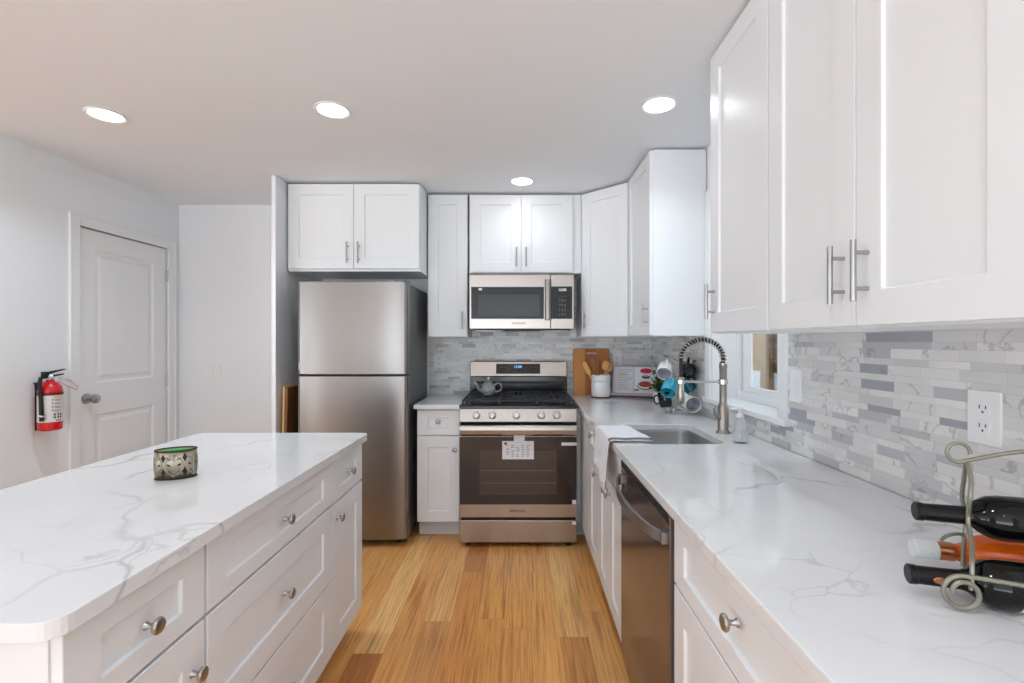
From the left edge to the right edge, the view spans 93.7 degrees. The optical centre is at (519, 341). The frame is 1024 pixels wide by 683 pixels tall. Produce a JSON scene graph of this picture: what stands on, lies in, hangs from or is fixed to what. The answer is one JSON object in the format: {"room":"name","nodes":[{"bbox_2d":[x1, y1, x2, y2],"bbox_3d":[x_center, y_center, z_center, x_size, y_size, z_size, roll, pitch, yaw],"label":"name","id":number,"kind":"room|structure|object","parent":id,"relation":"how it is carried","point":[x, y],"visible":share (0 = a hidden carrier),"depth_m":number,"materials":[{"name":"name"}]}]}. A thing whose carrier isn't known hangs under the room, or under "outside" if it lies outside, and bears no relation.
{"room":"kitchen","nodes":[
{"label":"kitchen","id":0,"kind":"room"},
{"bbox_2d":[0,134,178,489],"bbox_3d":[-2.800,0.120,3.165,0.100,2.440,1.410,0,0,0],"label":"wall","id":1,"kind":"structure","parent":0,"point":[38,188],"depth_m":2.75,"materials":[{"name":"white paint"}]},
{"bbox_2d":[35,369,77,430],"bbox_3d":[-2.688,0.333,2.775,0.124,0.345,0.223,0,0,0],"label":"fire extinguisher","id":2,"kind":"object","parent":1,"relation":"attached to","point":[49,393],"visible":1,"depth_m":2.71,"materials":[{"name":"red paint"}]},
{"bbox_2d":[68,211,175,469],"bbox_3d":[-2.767,0.273,3.370,0.167,2.135,0.900,0,0,0],"label":"door","id":3,"kind":"structure","parent":1,"relation":"in","point":[117,285],"depth_m":3.29,"materials":[{"name":"white paint"}]},
{"bbox_2d":[179,205,430,438],"bbox_3d":[-0.795,0.120,3.920,4.110,2.440,0.100,0,0,0],"label":"wall","id":4,"kind":"structure","parent":0,"point":[225,250],"depth_m":3.87,"materials":[{"name":"white paint"}]},
{"bbox_2d":[207,363,221,376],"bbox_3d":[-2.460,0.230,3.865,0.115,0.117,0.010,0,0,0],"label":"wall switch","id":5,"kind":"object","parent":4,"relation":"attached to","point":[213,369],"visible":1,"depth_m":3.86,"materials":[{"name":"white plastic"}]},
{"bbox_2d":[288,184,427,280],"bbox_3d":[-1.144,-0.786,3.566,0.912,0.603,0.608,0,0,0],"label":"upper cabinet","id":6,"kind":"object","parent":4,"relation":"attached to","point":[337,232],"visible":0.97,"depth_m":3.31,"materials":[{"name":"white paint"}]},
{"bbox_2d":[434,353,444,367],"bbox_3d":[-0.648,0.155,3.860,0.088,0.117,0.008,0,0,0],"label":"wall outlet","id":7,"kind":"object","parent":4,"relation":"attached to","point":[439,358],"visible":1,"depth_m":3.86,"materials":[{"name":"white plastic"}]},
{"bbox_2d":[428,195,471,336],"bbox_3d":[-0.534,-0.560,3.683,0.295,1.055,0.362,0,0,0],"label":"upper cabinet","id":8,"kind":"object","parent":4,"relation":"attached to","point":[448,215],"visible":0.97,"depth_m":3.54,"materials":[{"name":"white paint"}]},
{"bbox_2d":[469,195,580,278],"bbox_3d":[0.039,-0.796,3.683,0.828,0.583,0.362,0,0,0],"label":"upper cabinet","id":9,"kind":"object","parent":4,"relation":"attached to","point":[509,234],"visible":0.98,"depth_m":3.55,"materials":[{"name":"white paint"}]},
{"bbox_2d":[469,274,573,330],"bbox_3d":[0.012,-0.280,3.639,0.754,0.406,0.439,0,0,0],"label":"microwave","id":10,"kind":"object","parent":9,"relation":"attached to","point":[497,302],"visible":1,"depth_m":3.45,"materials":[{"name":"grey metal"}]},
{"bbox_2d":[429,279,650,393],"bbox_3d":[0.162,-0.048,3.867,1.784,0.945,0.006,0,0,0],"label":"backsplash","id":11,"kind":"structure","parent":4,"relation":"attached to","point":[454,378],"depth_m":3.86,"materials":[{"name":"tile"}]},
{"bbox_2d":[577,182,630,336],"bbox_3d":[0.750,-0.560,3.561,0.604,1.055,0.602,0,0,0],"label":"upper cabinet","id":12,"kind":"object","parent":4,"relation":"attached to","point":[602,283],"visible":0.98,"depth_m":3.41,"materials":[{"name":"white paint"}]},
{"bbox_2d":[613,353,621,365],"bbox_3d":[0.782,0.150,3.860,0.072,0.117,0.008,0,0,0],"label":"wall outlet","id":13,"kind":"object","parent":4,"relation":"attached to","point":[617,357],"visible":0.88,"depth_m":3.86,"materials":[{"name":"white plastic"}]},
{"bbox_2d":[0,0,749,204],"bbox_3d":[-2.720,-1.130,0.335,7.960,0.060,7.270,0,0,0],"label":"ceiling","id":14,"kind":"structure","parent":0,"point":[217,98],"depth_m":2.10,"materials":[{"name":"white paint"}]},
{"bbox_2d":[83,107,127,123],"bbox_3d":[-2.010,-1.097,2.330,0.168,0.007,0.168,0,0,0],"label":"recessed light","id":15,"kind":"object","parent":14,"relation":"in","point":[102,114],"visible":1,"depth_m":2.33,"materials":[{"name":"white paint"}]},
{"bbox_2d":[313,101,350,118],"bbox_3d":[-0.890,-1.097,2.280,0.168,0.007,0.168,0,0,0],"label":"recessed light","id":16,"kind":"object","parent":14,"relation":"in","point":[333,110],"visible":1,"depth_m":2.28,"materials":[{"name":"white paint"}]},
{"bbox_2d":[510,177,533,185],"bbox_3d":[0.014,-1.097,3.290,0.168,0.007,0.168,0,0,0],"label":"recessed light","id":17,"kind":"object","parent":14,"relation":"in","point":[520,181],"visible":1,"depth_m":3.29,"materials":[{"name":"white paint"}]},
{"bbox_2d":[640,96,677,113],"bbox_3d":[0.646,-1.097,2.230,0.168,0.007,0.168,0,0,0],"label":"recessed light","id":18,"kind":"object","parent":14,"relation":"in","point":[659,104],"visible":1,"depth_m":2.22,"materials":[{"name":"white paint"}]},
{"bbox_2d":[316,522,632,682],"bbox_3d":[-2.770,1.365,0.335,7.860,0.050,7.270,0,0,0],"label":"floor","id":19,"kind":"structure","parent":0,"point":[435,608],"depth_m":2.32,"materials":[{"name":"brown wood"}]},
{"bbox_2d":[0,546,208,682],"bbox_3d":[-1.064,0.898,0.939,0.731,0.884,0.353,0,0,0],"label":"base cabinet","id":20,"kind":"object","parent":19,"relation":"on","point":[154,633],"visible":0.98,"depth_m":0.92,"materials":[{"name":"white paint"}]},
{"bbox_2d":[200,463,331,682],"bbox_3d":[-1.064,0.898,1.490,0.731,0.884,0.747,0,0,0],"label":"base cabinet","id":21,"kind":"object","parent":19,"relation":"on","point":[267,617],"visible":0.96,"depth_m":1.43,"materials":[{"name":"white paint"}]},
{"bbox_2d":[0,433,366,643],"bbox_3d":[-1.097,0.440,1.478,0.787,0.030,1.513,0,0,0],"label":"countertop","id":22,"kind":"structure","parent":21,"relation":"on","point":[75,543],"depth_m":1.16,"materials":[{"name":"white stone"}]},
{"bbox_2d":[153,446,197,480],"bbox_3d":[-1.075,0.379,1.500,0.115,0.089,0.070,0,0,-24],"label":"candle holder","id":23,"kind":"object","parent":22,"relation":"on","point":[179,462],"visible":1,"depth_m":1.48,"materials":[{"name":"grey metal"}]},
{"bbox_2d":[282,384,297,432],"bbox_3d":[-1.559,0.818,3.380,0.030,1.045,0.428,1,0,0],"label":"wooden board","id":24,"kind":"object","parent":19,"relation":"on","point":[290,392],"visible":0.2,"depth_m":3.21,"materials":[{"name":"brown wood"}]},
{"bbox_2d":[271,175,318,432],"bbox_3d":[-1.623,0.123,3.514,0.029,2.434,0.708,0,0,0],"label":"end panel","id":25,"kind":"object","parent":19,"relation":"on","point":[284,283],"visible":0.26,"depth_m":3.24,"materials":[{"name":"white paint"}]},
{"bbox_2d":[329,444,361,653],"bbox_3d":[-1.064,0.898,2.044,0.731,0.884,0.356,0,0,0],"label":"base cabinet","id":26,"kind":"object","parent":19,"relation":"on","point":[346,506],"visible":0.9,"depth_m":2.03,"materials":[{"name":"white paint"}]},
{"bbox_2d":[298,280,426,541],"bbox_3d":[-1.095,0.468,3.471,0.722,1.745,0.712,0,0,0],"label":"refrigerator","id":27,"kind":"object","parent":19,"relation":"on","point":[362,345],"visible":0.77,"depth_m":3.12,"materials":[{"name":"grey metal"}]},
{"bbox_2d":[417,409,460,533],"bbox_3d":[-0.554,0.898,3.539,0.292,0.884,0.641,0,0,0],"label":"base cabinet","id":28,"kind":"object","parent":19,"relation":"on","point":[438,437],"visible":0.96,"depth_m":3.25,"materials":[{"name":"white paint"}]},
{"bbox_2d":[414,394,466,408],"bbox_3d":[-0.560,0.440,3.541,0.310,0.030,0.642,0,0,0],"label":"countertop","id":29,"kind":"structure","parent":28,"relation":"on","point":[433,401],"depth_m":3.34,"materials":[{"name":"white stone"}]},
{"bbox_2d":[459,361,576,545],"bbox_3d":[-0.012,0.748,3.451,0.766,1.185,0.801,0,0,0],"label":"gas range","id":30,"kind":"object","parent":19,"relation":"on","point":[502,500],"visible":0.94,"depth_m":3.12,"materials":[{"name":"grey metal"}]},
{"bbox_2d":[474,377,501,395],"bbox_3d":[-0.228,0.315,3.401,0.183,0.132,0.106,0,0,28],"label":"teapot","id":31,"kind":"object","parent":30,"relation":"on","point":[488,388],"visible":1,"depth_m":3.37,"materials":[{"name":"grey"}]},
{"bbox_2d":[502,435,533,458],"bbox_3d":[-0.013,0.675,3.110,0.205,0.175,0.002,0,0,0],"label":"paper tag","id":32,"kind":"object","parent":30,"relation":"hanging from","point":[519,448],"visible":0.99,"depth_m":3.11,"materials":[{"name":"white paper"}]},
{"bbox_2d":[506,445,529,456],"bbox_3d":[-0.011,0.709,3.110,0.158,0.073,0.001,0,0,0],"label":"print","id":33,"kind":"object","parent":32,"relation":"attached to","point":[511,450],"depth_m":3.11,"materials":[{"name":"grey paper"}]},
{"bbox_2d":[459,394,576,408],"bbox_3d":[-0.012,0.423,3.433,0.766,0.023,0.648,0,0,0],"label":"cooktop","id":34,"kind":"object","parent":30,"relation":"in","point":[465,404],"depth_m":3.14,"materials":[{"name":"black metal"}]},
{"bbox_2d":[576,408,589,545],"bbox_3d":[0.450,0.898,3.095,0.130,0.884,0.505,0,0,0],"label":"filler panel","id":35,"kind":"object","parent":19,"relation":"on","point":[582,518],"visible":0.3,"depth_m":3.15,"materials":[{"name":"white paint"}]},
{"bbox_2d":[588,422,598,574],"bbox_3d":[0.714,0.898,2.671,0.671,0.884,0.338,0,0,0],"label":"base cabinet","id":36,"kind":"object","parent":19,"relation":"on","point":[593,473],"visible":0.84,"depth_m":2.70,"materials":[{"name":"white paint"}]},
{"bbox_2d":[599,445,620,639],"bbox_3d":[0.714,0.898,2.212,0.671,0.884,0.575,0,0,0],"label":"base cabinet","id":37,"kind":"object","parent":19,"relation":"on","point":[609,505],"visible":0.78,"depth_m":2.15,"materials":[{"name":"white paint"}]},
{"bbox_2d":[616,459,675,682],"bbox_3d":[0.674,0.902,1.608,0.667,0.875,0.622,0,0,0],"label":"dishwasher","id":38,"kind":"object","parent":19,"relation":"on","point":[647,530],"visible":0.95,"depth_m":1.53,"materials":[{"name":"grey metal"}]},
{"bbox_2d":[674,521,813,682],"bbox_3d":[0.714,0.898,0.895,0.671,0.884,0.790,0,0,0],"label":"base cabinet","id":39,"kind":"object","parent":19,"relation":"on","point":[718,638],"visible":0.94,"depth_m":1.02,"materials":[{"name":"white paint"}]},
{"bbox_2d":[569,394,1023,682],"bbox_3d":[0.721,0.440,2.161,0.662,0.030,3.402,0,0,0],"label":"countertop","id":40,"kind":"structure","parent":39,"relation":"on","point":[818,552],"depth_m":0.96,"materials":[{"name":"white stone"}]},
{"bbox_2d":[573,349,609,394],"bbox_3d":[0.570,0.241,3.823,0.290,0.370,0.056,0,0,0],"label":"cutting board","id":41,"kind":"object","parent":40,"relation":"on","point":[581,380],"visible":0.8,"depth_m":3.82,"materials":[{"name":"brown wood"}]},
{"bbox_2d":[591,374,609,397],"bbox_3d":[0.615,0.340,3.655,0.146,0.170,0.146,0,0,0],"label":"utensil crock","id":42,"kind":"object","parent":40,"relation":"on","point":[600,385],"visible":0.98,"depth_m":3.59,"materials":[{"name":"white ceramic"}]},
{"bbox_2d":[582,362,591,380],"bbox_3d":[0.537,0.279,3.645,0.126,0.251,0.012,0,0,0],"label":"wooden spatula","id":43,"kind":"object","parent":42,"relation":"in","point":[584,364],"visible":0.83,"depth_m":3.64,"materials":[{"name":"brown wood"}]},
{"bbox_2d":[590,358,596,374],"bbox_3d":[0.580,0.266,3.678,0.081,0.276,0.012,0,0,5],"label":"wooden spatula","id":44,"kind":"object","parent":42,"relation":"in","point":[593,363],"visible":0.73,"depth_m":3.68,"materials":[{"name":"brown wood"}]},
{"bbox_2d":[602,361,609,375],"bbox_3d":[0.649,0.273,3.630,0.062,0.260,0.020,0,0,0],"label":"wooden spoon","id":45,"kind":"object","parent":42,"relation":"in","point":[605,365],"visible":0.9,"depth_m":3.62,"materials":[{"name":"brown wood"}]},
{"bbox_2d":[606,362,612,374],"bbox_3d":[0.674,0.281,3.688,0.089,0.246,0.019,0,0,-5],"label":"wooden spoon","id":46,"kind":"object","parent":42,"relation":"in","point":[611,363],"visible":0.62,"depth_m":3.68,"materials":[{"name":"brown wood"}]},
{"bbox_2d":[593,425,651,492],"bbox_3d":[0.452,0.520,2.185,0.208,0.239,0.344,0,0,0],"label":"dish towel","id":47,"kind":"object","parent":40,"relation":"on","point":[604,434],"visible":1,"depth_m":2.11,"materials":[{"name":"white fabric"}]},
{"bbox_2d":[610,366,657,397],"bbox_3d":[0.872,0.307,3.661,0.360,0.228,0.107,0,0,20],"label":"cookbook","id":48,"kind":"object","parent":40,"relation":"on","point":[627,381],"visible":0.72,"depth_m":3.66,"materials":[{"name":"grey paper"}]},
{"bbox_2d":[649,365,663,402],"bbox_3d":[0.996,0.291,3.359,0.190,0.267,0.174,0,0,0],"label":"potted plant","id":49,"kind":"object","parent":40,"relation":"on","point":[658,381],"visible":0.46,"depth_m":3.37,"materials":[{"name":"green plant"}]},
{"bbox_2d":[637,430,713,443],"bbox_3d":[0.682,0.550,2.224,0.415,0.190,0.517,0,0,0],"label":"sink","id":50,"kind":"object","parent":40,"relation":"in","point":[657,436],"visible":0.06,"depth_m":2.47,"materials":[{"name":"silver metal"}]},
{"bbox_2d":[666,352,692,413],"bbox_3d":[0.955,0.242,2.860,0.162,0.364,0.132,0,0,0],"label":"mug tree","id":51,"kind":"object","parent":40,"relation":"on","point":[680,405],"visible":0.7,"depth_m":2.83,"materials":[{"name":"silver metal"}]},
{"bbox_2d":[653,392,671,406],"bbox_3d":[0.851,0.342,2.842,0.077,0.097,0.098,0,0,-40],"label":"mug","id":52,"kind":"object","parent":51,"relation":"hanging from","point":[663,401],"visible":0.9,"depth_m":2.81,"materials":[{"name":"black ceramic"}]},
{"bbox_2d":[656,359,672,379],"bbox_3d":[0.848,0.162,2.812,0.087,0.126,0.116,0,0,24],"label":"mug","id":53,"kind":"object","parent":51,"relation":"hanging from","point":[664,369],"visible":1,"depth_m":2.81,"materials":[{"name":"white ceramic"}]},
{"bbox_2d":[661,378,677,397],"bbox_3d":[0.867,0.268,2.785,0.084,0.118,0.116,0,0,32],"label":"mug","id":54,"kind":"object","parent":51,"relation":"hanging from","point":[670,385],"visible":1,"depth_m":2.77,"materials":[{"name":"teal ceramic"}]},
{"bbox_2d":[683,356,695,378],"bbox_3d":[0.977,0.151,2.802,0.090,0.127,0.097,0,0,14],"label":"mug","id":55,"kind":"object","parent":51,"relation":"hanging from","point":[688,367],"visible":0.7,"depth_m":2.83,"materials":[{"name":"black ceramic"}]},
{"bbox_2d":[684,378,695,393],"bbox_3d":[1.019,0.266,2.910,0.089,0.109,0.104,0,0,-36],"label":"mug","id":56,"kind":"object","parent":51,"relation":"hanging from","point":[688,387],"visible":0.53,"depth_m":2.88,"materials":[{"name":"teal ceramic"}]},
{"bbox_2d":[681,392,700,412],"bbox_3d":[0.981,0.346,2.763,0.089,0.114,0.095,0,0,-3],"label":"mug","id":57,"kind":"object","parent":51,"relation":"hanging from","point":[692,404],"visible":0.94,"depth_m":2.76,"materials":[{"name":"white ceramic"}]},
{"bbox_2d":[677,337,730,433],"bbox_3d":[0.852,0.201,2.230,0.248,0.448,0.064,0,0,0],"label":"kitchen faucet","id":58,"kind":"object","parent":40,"relation":"on","point":[722,417],"visible":1,"depth_m":2.22,"materials":[{"name":"silver metal"}]},
{"bbox_2d":[731,406,746,443],"bbox_3d":[0.924,0.349,2.019,0.058,0.151,0.059,0,0,38],"label":"soap dispenser","id":59,"kind":"object","parent":40,"relation":"on","point":[739,425],"visible":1,"depth_m":2.00,"materials":[{"name":"white plastic"}]},
{"bbox_2d":[732,417,746,443],"bbox_3d":[0.925,0.371,2.020,0.058,0.108,0.058,0,0,0],"label":"bottle","id":60,"kind":"object","parent":59,"relation":"attached to","point":[739,425],"depth_m":2.00,"materials":[{"name":"white plastic"}]},
{"bbox_2d":[939,441,1023,610],"bbox_3d":[0.885,0.297,0.770,0.414,0.248,0.154,0,0,17],"label":"wine rack","id":61,"kind":"object","parent":40,"relation":"on","point":[967,529],"visible":0.96,"depth_m":0.80,"materials":[{"name":"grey metal"}]},
{"bbox_2d":[904,559,1023,612],"bbox_3d":[0.790,0.387,0.756,0.301,0.075,0.075,0,0,17],"label":"wine bottle","id":62,"kind":"object","parent":61,"relation":"in","point":[999,596],"visible":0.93,"depth_m":0.75,"materials":[{"name":"black glass"}]},
{"bbox_2d":[908,534,1023,563],"bbox_3d":[0.878,0.387,0.856,0.300,0.074,0.074,0,0,17],"label":"wine bottle","id":63,"kind":"object","parent":61,"relation":"in","point":[985,547],"visible":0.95,"depth_m":0.87,"materials":[{"name":"orange glass"}]},
{"bbox_2d":[911,495,1023,543],"bbox_3d":[0.843,0.300,0.806,0.301,0.074,0.074,0,0,17],"label":"wine bottle","id":64,"kind":"object","parent":61,"relation":"in","point":[1001,518],"visible":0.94,"depth_m":0.81,"materials":[{"name":"black glass"}]},
{"bbox_2d":[666,405,692,413],"bbox_3d":[0.955,0.406,2.860,0.162,0.038,0.132,0,0,0],"label":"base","id":65,"kind":"object","parent":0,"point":[680,408],"depth_m":2.83,"materials":[{"name":"silver metal"}]},
{"bbox_2d":[673,144,916,501],"bbox_3d":[1.160,0.120,0.335,0.200,2.440,7.070,0,0,0],"label":"wall","id":66,"kind":"structure","parent":0,"point":[708,149],"depth_m":2.67,"materials":[{"name":"white paint"}]},
{"bbox_2d":[628,150,705,336],"bbox_3d":[0.876,-0.560,2.989,0.357,1.055,0.538,0,0,0],"label":"upper cabinet","id":67,"kind":"object","parent":66,"relation":"attached to","point":[666,192],"visible":1,"depth_m":2.72,"materials":[{"name":"white paint"}]},
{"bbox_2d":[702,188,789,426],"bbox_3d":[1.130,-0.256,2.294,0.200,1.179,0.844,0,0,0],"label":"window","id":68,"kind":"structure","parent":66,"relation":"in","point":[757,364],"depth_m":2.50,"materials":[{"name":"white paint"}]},
{"bbox_2d":[705,0,870,333],"bbox_3d":[0.876,-0.563,1.641,0.357,1.066,0.433,0,0,0],"label":"upper cabinet","id":69,"kind":"object","parent":66,"relation":"attached to","point":[739,292],"visible":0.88,"depth_m":1.61,"materials":[{"name":"white paint"}]},
{"bbox_2d":[789,369,801,402],"bbox_3d":[1.049,0.168,1.830,0.010,0.125,0.076,0,0,0],"label":"wall switch","id":70,"kind":"object","parent":66,"relation":"attached to","point":[795,375],"visible":1,"depth_m":1.82,"materials":[{"name":"white plastic"}]},
{"bbox_2d":[651,327,1023,505],"bbox_3d":[1.057,0.172,2.082,0.006,0.505,3.564,0,0,0],"label":"backsplash","id":71,"kind":"structure","parent":66,"relation":"attached to","point":[883,409],"depth_m":1.32,"materials":[{"name":"tile"}]},
{"bbox_2d":[769,0,1023,330],"bbox_3d":[0.876,-0.563,1.052,0.357,1.066,0.743,0,0,0],"label":"upper cabinet","id":72,"kind":"object","parent":66,"relation":"attached to","point":[896,127],"visible":1,"depth_m":0.95,"materials":[{"name":"white paint"}]},
{"bbox_2d":[968,389,1002,447],"bbox_3d":[1.050,0.172,1.086,0.008,0.122,0.078,0,0,0],"label":"wall outlet","id":73,"kind":"object","parent":66,"relation":"attached to","point":[985,408],"visible":1,"depth_m":1.08,"materials":[{"name":"white plastic"}]},
{"bbox_2d":[976,420,989,433],"bbox_3d":[1.047,0.193,1.086,0.002,0.029,0.033,0,0,0],"label":"socket","id":74,"kind":"object","parent":73,"relation":"attached to","point":[982,426],"depth_m":1.09,"materials":[{"name":"grey plastic"}]},
{"bbox_2d":[976,401,989,414],"bbox_3d":[1.047,0.151,1.086,0.002,0.029,0.033,0,0,0],"label":"socket","id":75,"kind":"object","parent":73,"relation":"attached to","point":[982,407],"depth_m":1.09,"materials":[{"name":"grey plastic"}]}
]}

